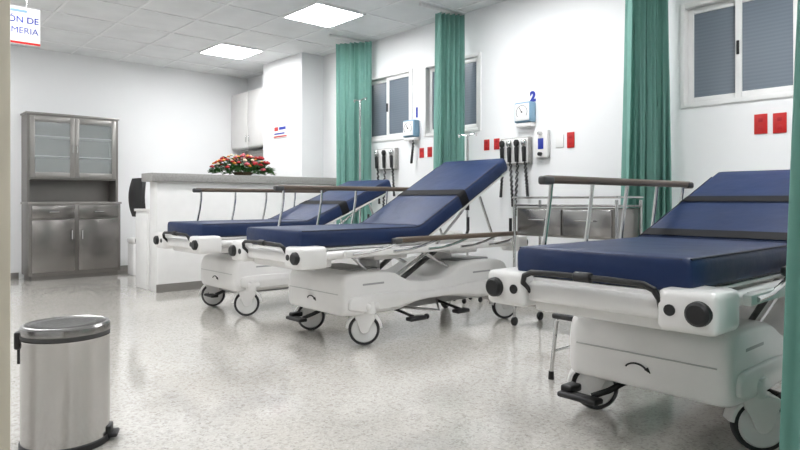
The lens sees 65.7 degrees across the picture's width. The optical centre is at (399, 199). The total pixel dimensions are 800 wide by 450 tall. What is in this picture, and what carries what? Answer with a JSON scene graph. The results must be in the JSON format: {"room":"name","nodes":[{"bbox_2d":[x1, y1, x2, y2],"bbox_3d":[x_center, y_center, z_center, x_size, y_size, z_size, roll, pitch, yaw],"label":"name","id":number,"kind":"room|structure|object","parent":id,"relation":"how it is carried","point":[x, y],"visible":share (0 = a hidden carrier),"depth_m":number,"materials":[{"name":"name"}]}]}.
{"room":"hospital room","nodes":[
{"label":"hospital room","id":0,"kind":"room"},
{"bbox_2d":[10,45,247,278],"bbox_3d":[-4.892,-0.475,7.925,6.700,2.950,0.150,0,0,-42],"label":"wall","id":1,"kind":"structure","parent":0,"point":[171,120],"depth_m":8.78,"materials":[{"name":"paint"}]},
{"bbox_2d":[10,265,127,278],"bbox_3d":[-4.950,0.960,7.765,6.100,0.080,0.012,0,0,-42],"label":"baseboard","id":2,"kind":"structure","parent":1,"relation":"attached to","point":[124,267],"depth_m":7.86,"materials":[{"name":"grey"}]},
{"bbox_2d":[10,0,505,78],"bbox_3d":[-1.292,-2.000,3.867,6.700,0.100,11.000,0,0,-42],"label":"ceiling","id":3,"kind":"structure","parent":0,"point":[406,11],"depth_m":7.01,"materials":[{"name":"tile"}]},
{"bbox_2d":[10,0,39,46],"bbox_3d":[-3.318,-1.627,5.074,0.660,0.645,0.016,0,0,-42],"label":"hanging sign","id":4,"kind":"object","parent":3,"relation":"hanging from","point":[24,22],"visible":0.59,"depth_m":5.21,"materials":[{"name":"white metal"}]},
{"bbox_2d":[198,43,264,59],"bbox_3d":[-2.204,-1.940,8.098,0.610,0.020,0.660,0,0,-42],"label":"recessed light","id":5,"kind":"object","parent":3,"relation":"in","point":[220,49],"visible":1,"depth_m":8.08,"materials":[{"name":"white plastic"}]},
{"bbox_2d":[10,0,487,77],"bbox_3d":[-1.292,-1.946,3.867,6.400,0.007,10.700,0,0,-42],"label":"grid","id":6,"kind":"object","parent":3,"relation":"attached to","point":[66,1],"depth_m":7.00,"materials":[{"name":"white metal"}]},
{"bbox_2d":[282,2,365,27],"bbox_3d":[-0.804,-1.940,6.519,0.610,0.020,0.660,0,0,-42],"label":"recessed light","id":7,"kind":"object","parent":3,"relation":"in","point":[316,13],"visible":1,"depth_m":6.51,"materials":[{"name":"white plastic"}]},
{"bbox_2d":[329,34,364,42],"bbox_3d":[-0.602,-1.928,7.460,0.600,0.030,0.024,0,0,-42],"label":"track","id":8,"kind":"object","parent":3,"relation":"attached to","point":[330,35],"visible":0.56,"depth_m":7.40,"materials":[{"name":"metal"}]},
{"bbox_2d":[336,41,371,223],"bbox_3d":[-0.560,-0.752,7.511,0.456,2.305,0.139,0,0,15],"label":"privacy curtain","id":9,"kind":"object","parent":8,"relation":"hanging from","point":[353,60],"visible":0.75,"depth_m":7.51,"materials":[{"name":"green fabric"}]},
{"bbox_2d":[419,3,461,15],"bbox_3d":[0.420,-1.928,6.308,0.600,0.030,0.024,0,0,-42],"label":"track","id":10,"kind":"object","parent":3,"relation":"attached to","point":[420,4],"visible":0.76,"depth_m":6.25,"materials":[{"name":"metal"}]},
{"bbox_2d":[433,12,464,169],"bbox_3d":[0.502,-0.943,6.357,0.319,1.925,0.154,0,0,-18],"label":"privacy curtain","id":11,"kind":"object","parent":10,"relation":"hanging from","point":[449,78],"visible":0.79,"depth_m":6.34,"materials":[{"name":"green fabric"}]},
{"bbox_3d":[1.180,-1.928,4.095,2.400,0.030,0.024,0,0,-42],"label":"track","id":12,"kind":"object","parent":3,"relation":"attached to","visible":0},
{"bbox_2d":[621,0,671,231],"bbox_3d":[1.871,-0.677,4.740,0.363,2.455,0.193,0,0,-11],"label":"privacy curtain","id":13,"kind":"object","parent":12,"relation":"hanging from","point":[646,123],"visible":0.74,"depth_m":4.70,"materials":[{"name":"green fabric"}]},
{"bbox_3d":[2.128,-1.928,2.650,2.900,0.030,0.024,0,0,-42],"label":"track","id":14,"kind":"object","parent":3,"relation":"attached to","visible":0},
{"bbox_2d":[779,0,799,449],"bbox_3d":[1.392,-0.477,1.993,1.204,2.855,0.098,0,0,-45],"label":"privacy curtain","id":15,"kind":"object","parent":14,"relation":"hanging from","point":[789,439],"visible":1,"depth_m":1.70,"materials":[{"name":"teal fabric"}]},
{"bbox_2d":[263,52,322,177],"bbox_3d":[-1.507,-0.475,8.676,0.340,2.950,1.020,0,0,-42],"label":"wall pillar","id":16,"kind":"structure","parent":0,"point":[292,85],"depth_m":8.37,"materials":[{"name":"paint"}]},
{"bbox_2d":[273,124,287,138],"bbox_3d":[-1.658,-0.950,8.582,0.011,0.180,0.380,0,0,-42],"label":"notice","id":17,"kind":"object","parent":16,"relation":"attached to","point":[279,131],"visible":1,"depth_m":8.57,"materials":[{"name":"white paper"}]},
{"bbox_2d":[10,271,781,449],"bbox_3d":[-1.292,1.050,3.867,6.700,0.100,11.000,0,0,-42],"label":"floor","id":18,"kind":"structure","parent":0,"point":[187,373],"depth_m":3.42,"materials":[{"name":"tile"}]},
{"bbox_2d":[14,315,119,449],"bbox_3d":[-1.378,0.751,2.560,0.337,0.497,0.337,0,0,30],"label":"pedal bin","id":19,"kind":"object","parent":18,"relation":"on","point":[64,361],"visible":1,"depth_m":2.43,"materials":[{"name":"silver metal"}]},
{"bbox_2d":[20,111,121,281],"bbox_3d":[-4.254,-0.048,8.058,1.100,2.095,0.469,0,0,-42],"label":"medicine cabinet","id":20,"kind":"object","parent":18,"relation":"on","point":[71,206],"visible":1,"depth_m":8.00,"materials":[{"name":"silver metal"}]},
{"bbox_2d":[35,135,110,141],"bbox_3d":[-4.310,-0.806,8.121,1.010,0.012,0.260,0,0,-42],"label":"shelf","id":21,"kind":"object","parent":20,"relation":"attached to","point":[51,138],"depth_m":8.14,"materials":[{"name":"glass"}]},
{"bbox_2d":[35,155,110,159],"bbox_3d":[-4.310,-0.556,8.121,1.010,0.012,0.260,0,0,-42],"label":"shelf","id":22,"kind":"object","parent":20,"relation":"attached to","point":[37,157],"depth_m":8.16,"materials":[{"name":"silver metal"}]},
{"bbox_2d":[127,237,135,275],"bbox_3d":[-3.490,0.750,8.334,0.280,0.500,0.260,0,0,-42],"label":"waste bin","id":23,"kind":"object","parent":18,"relation":"on","point":[131,240],"visible":0.33,"depth_m":8.21,"materials":[{"name":"white plastic"}]},
{"bbox_2d":[128,178,145,241],"bbox_3d":[-2.991,0.370,7.585,0.543,1.260,0.472,0,0,-42],"label":"office chair","id":24,"kind":"object","parent":18,"relation":"on","point":[136,195],"visible":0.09,"depth_m":7.33,"materials":[{"name":"black plastic"}]},
{"bbox_2d":[134,209,149,289],"bbox_3d":[-2.691,0.550,7.211,0.635,0.900,0.440,0,0,-42],"label":"pedestal","id":25,"kind":"object","parent":18,"relation":"on","point":[142,215],"visible":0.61,"depth_m":6.96,"materials":[{"name":"white plastic"}]},
{"bbox_2d":[141,173,335,292],"bbox_3d":[-1.834,0.355,7.477,2.400,1.290,0.320,0,0,-42],"label":"counter","id":26,"kind":"object","parent":18,"relation":"on","point":[172,198],"depth_m":6.93,"materials":[{"name":"laminate"}]},
{"bbox_2d":[207,153,275,175],"bbox_3d":[-1.881,-0.424,7.426,0.383,0.268,0.894,0,0,39],"label":"flower arrangement","id":27,"kind":"object","parent":26,"relation":"on","point":[253,165],"visible":0.99,"depth_m":7.33,"materials":[{"name":"plant"}]},
{"bbox_2d":[233,172,252,174],"bbox_3d":[-1.879,-0.310,7.423,0.260,0.040,0.260,0,0,-42],"label":"basket","id":28,"kind":"object","parent":26,"relation":"on","point":[235,173],"depth_m":7.33,"materials":[{"name":"wicker"}]},
{"bbox_2d":[153,180,391,315],"bbox_3d":[-1.046,0.394,6.023,2.351,1.211,0.930,0,0,-42],"label":"stretcher","id":29,"kind":"object","parent":18,"relation":"on","point":[221,274],"visible":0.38,"depth_m":5.51,"materials":[{"name":"white plastic"}]},
{"bbox_2d":[353,97,366,222],"bbox_3d":[-0.463,-0.089,7.182,0.238,2.177,0.243,0,0,-25],"label":"stand","id":30,"kind":"object","parent":18,"relation":"on","point":[366,97],"visible":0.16,"depth_m":7.17,"materials":[{"name":"silver metal"}]},
{"bbox_2d":[228,158,527,344],"bbox_3d":[-0.052,0.324,4.873,2.351,1.353,0.930,0,0,-42],"label":"stretcher","id":31,"kind":"object","parent":18,"relation":"on","point":[320,287],"visible":0.94,"depth_m":4.60,"materials":[{"name":"white plastic"}]},
{"bbox_2d":[327,263,376,270],"bbox_3d":[-0.407,0.493,4.558,0.260,0.014,0.440,0,0,-42],"label":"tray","id":32,"kind":"object","parent":31,"relation":"on","point":[334,266],"depth_m":4.46,"materials":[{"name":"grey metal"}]},
{"bbox_2d":[422,254,487,260],"bbox_3d":[0.453,0.493,5.321,0.400,0.014,0.440,0,0,-42],"label":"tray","id":33,"kind":"object","parent":31,"relation":"on","point":[453,257],"depth_m":5.16,"materials":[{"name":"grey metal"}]},
{"bbox_2d":[453,132,482,303],"bbox_3d":[0.662,0.171,6.095,0.238,1.657,0.243,0,0,-25],"label":"stand","id":34,"kind":"object","parent":18,"relation":"on","point":[480,299],"visible":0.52,"depth_m":6.09,"materials":[{"name":"silver metal"}]},
{"bbox_2d":[548,313,572,379],"bbox_3d":[1.059,0.812,3.477,0.400,0.375,0.297,0,0,-42],"label":"step stool","id":35,"kind":"object","parent":18,"relation":"on","point":[559,317],"visible":0.2,"depth_m":3.44,"materials":[{"name":"silver metal"}]},
{"bbox_2d":[511,196,643,325],"bbox_3d":[1.330,0.486,4.719,0.415,1.028,0.911,0,0,-42],"label":"cart","id":36,"kind":"object","parent":18,"relation":"on","point":[565,222],"visible":0.63,"depth_m":4.55,"materials":[{"name":"silver metal"}]},
{"bbox_2d":[486,170,789,449],"bbox_3d":[1.526,0.411,3.033,2.351,1.178,0.949,0,0,-42],"label":"stretcher","id":37,"kind":"object","parent":18,"relation":"on","point":[691,306],"visible":0.88,"depth_m":2.46,"materials":[{"name":"white plastic"}]},
{"bbox_2d":[248,0,792,267],"bbox_3d":[1.158,-0.475,6.040,0.150,2.950,10.700,0,0,-42],"label":"wall","id":38,"kind":"structure","parent":0,"point":[570,53],"depth_m":5.63,"materials":[{"name":"paint"}]},
{"bbox_2d":[231,87,262,149],"bbox_3d":[-2.206,-1.225,9.486,0.310,0.850,1.080,0,0,-42],"label":"upper cabinet","id":39,"kind":"object","parent":38,"relation":"attached to","point":[246,107],"visible":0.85,"depth_m":9.41,"materials":[{"name":"white plastic"}]},
{"bbox_2d":[243,149,262,167],"bbox_3d":[-2.136,-0.630,9.501,0.186,0.260,0.850,0,0,-42],"label":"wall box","id":40,"kind":"object","parent":38,"relation":"attached to","point":[253,153],"visible":0.29,"depth_m":9.45,"materials":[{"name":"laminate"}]},
{"bbox_2d":[374,147,398,206],"bbox_3d":[-0.172,-0.238,7.343,0.112,0.750,0.362,0,0,-42],"label":"wall diagnostic set","id":41,"kind":"object","parent":38,"relation":"attached to","point":[387,158],"visible":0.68,"depth_m":7.31,"materials":[{"name":"plastic"}]},
{"bbox_2d":[371,68,412,142],"bbox_3d":[-0.108,-1.105,7.444,0.142,0.800,0.890,0,0,-42],"label":"window","id":42,"kind":"structure","parent":38,"relation":"in","point":[392,93],"depth_m":7.38,"materials":[{"name":"metal"}]},
{"bbox_2d":[403,119,418,162],"bbox_3d":[0.119,-0.657,7.018,0.107,0.490,0.190,0,0,-42],"label":"pressure gauge","id":43,"kind":"object","parent":38,"relation":"attached to","point":[410,127],"visible":1,"depth_m":6.97,"materials":[{"name":"white plastic"}]},
{"bbox_2d":[404,137,418,140],"bbox_3d":[0.131,-0.692,7.029,0.075,0.038,0.180,0,0,-42],"label":"basket","id":44,"kind":"object","parent":43,"relation":"on","point":[406,138],"depth_m":6.99,"materials":[{"name":"white metal"}]},
{"bbox_2d":[419,148,423,157],"bbox_3d":[0.243,-0.527,6.951,0.011,0.110,0.070,0,0,-42],"label":"wall outlet","id":45,"kind":"object","parent":38,"relation":"attached to","point":[421,150],"visible":1,"depth_m":6.94,"materials":[{"name":"red plastic"}]},
{"bbox_2d":[427,147,431,156],"bbox_3d":[0.328,-0.531,6.855,0.011,0.110,0.070,0,0,-42],"label":"wall outlet","id":46,"kind":"object","parent":38,"relation":"attached to","point":[429,149],"visible":1,"depth_m":6.85,"materials":[{"name":"red plastic"}]},
{"bbox_2d":[423,52,480,136],"bbox_3d":[0.592,-1.105,6.654,0.142,0.800,0.840,0,0,-42],"label":"window","id":47,"kind":"structure","parent":38,"relation":"in","point":[472,61],"depth_m":6.46,"materials":[{"name":"metal"}]},
{"bbox_2d":[484,139,489,150],"bbox_3d":[0.872,-0.554,6.242,0.011,0.110,0.070,0,0,-42],"label":"wall outlet","id":48,"kind":"object","parent":38,"relation":"attached to","point":[486,142],"visible":1,"depth_m":6.23,"materials":[{"name":"red plastic"}]},
{"bbox_2d":[494,138,499,149],"bbox_3d":[0.958,-0.555,6.145,0.011,0.110,0.070,0,0,-42],"label":"wall outlet","id":49,"kind":"object","parent":38,"relation":"attached to","point":[497,140],"visible":0.99,"depth_m":6.14,"materials":[{"name":"red plastic"}]},
{"bbox_2d":[474,296,535,306],"bbox_3d":[1.960,0.960,5.014,0.012,0.080,8.100,0,0,-42],"label":"baseboard","id":50,"kind":"structure","parent":38,"relation":"attached to","point":[483,297],"depth_m":6.23,"materials":[{"name":"grey"}]},
{"bbox_2d":[499,136,531,215],"bbox_3d":[1.092,-0.220,5.918,0.112,0.750,0.354,0,0,-42],"label":"wall diagnostic set","id":51,"kind":"object","parent":38,"relation":"attached to","point":[515,151],"visible":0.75,"depth_m":5.88,"materials":[{"name":"plastic"}]},
{"bbox_2d":[515,101,535,127],"bbox_3d":[1.171,-0.803,5.832,0.107,0.230,0.190,0,0,-42],"label":"pressure gauge","id":52,"kind":"object","parent":38,"relation":"attached to","point":[525,112],"visible":1,"depth_m":5.79,"materials":[{"name":"white plastic"}]},
{"bbox_2d":[516,122,534,127],"bbox_3d":[1.183,-0.707,5.843,0.075,0.038,0.180,0,0,-42],"label":"basket","id":53,"kind":"object","parent":52,"relation":"on","point":[519,124],"depth_m":5.81,"materials":[{"name":"white metal"}]},
{"bbox_2d":[530,91,535,101],"bbox_3d":[1.247,-0.973,5.823,0.004,0.100,0.068,0,0,-42],"label":"number sign","id":54,"kind":"object","parent":38,"relation":"attached to","point":[531,92],"depth_m":5.82,"materials":[{"name":"blue plastic"}]},
{"bbox_2d":[535,129,549,157],"bbox_3d":[1.298,-0.518,5.702,0.090,0.260,0.140,0,0,-42],"label":"soap dispenser","id":55,"kind":"object","parent":38,"relation":"attached to","point":[542,137],"visible":1,"depth_m":5.68,"materials":[{"name":"white plastic"}]},
{"bbox_2d":[556,134,563,147],"bbox_3d":[1.443,-0.533,5.601,0.008,0.120,0.080,0,0,-42],"label":"switch plate","id":56,"kind":"object","parent":38,"relation":"attached to","point":[560,137],"visible":1,"depth_m":5.60,"materials":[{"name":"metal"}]},
{"bbox_2d":[567,132,574,147],"bbox_3d":[1.518,-0.534,5.514,0.011,0.140,0.075,0,0,-42],"label":"wall outlet","id":57,"kind":"object","parent":38,"relation":"attached to","point":[570,135],"visible":1,"depth_m":5.51,"materials":[{"name":"red plastic"}]},
{"bbox_2d":[680,0,797,108],"bbox_3d":[2.490,-1.105,4.515,0.142,0.800,0.840,0,0,-42],"label":"window","id":58,"kind":"structure","parent":38,"relation":"in","point":[732,51],"depth_m":4.50,"materials":[{"name":"metal"}]},
{"bbox_2d":[754,113,767,133],"bbox_3d":[2.538,-0.535,4.363,0.011,0.140,0.085,0,0,-42],"label":"wall outlet","id":59,"kind":"object","parent":38,"relation":"attached to","point":[760,120],"visible":1,"depth_m":4.36,"materials":[{"name":"red plastic"}]},
{"bbox_2d":[773,112,786,133],"bbox_3d":[2.618,-0.531,4.274,0.011,0.140,0.085,0,0,-42],"label":"wall outlet","id":60,"kind":"object","parent":38,"relation":"attached to","point":[779,119],"visible":1,"depth_m":4.27,"materials":[{"name":"red plastic"}]},
{"bbox_3d":[-1.543,-0.475,0.677,1.790,2.950,0.120,0,0,-42],"label":"wall partition","id":61,"kind":"structure","parent":0,"visible":0},
{"bbox_2d":[0,0,9,449],"bbox_3d":[-0.848,-0.475,1.280,0.050,2.950,0.160,0,0,-42],"label":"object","id":62,"kind":"structure","parent":61,"relation":"attached to","point":[4,4],"depth_m":1.23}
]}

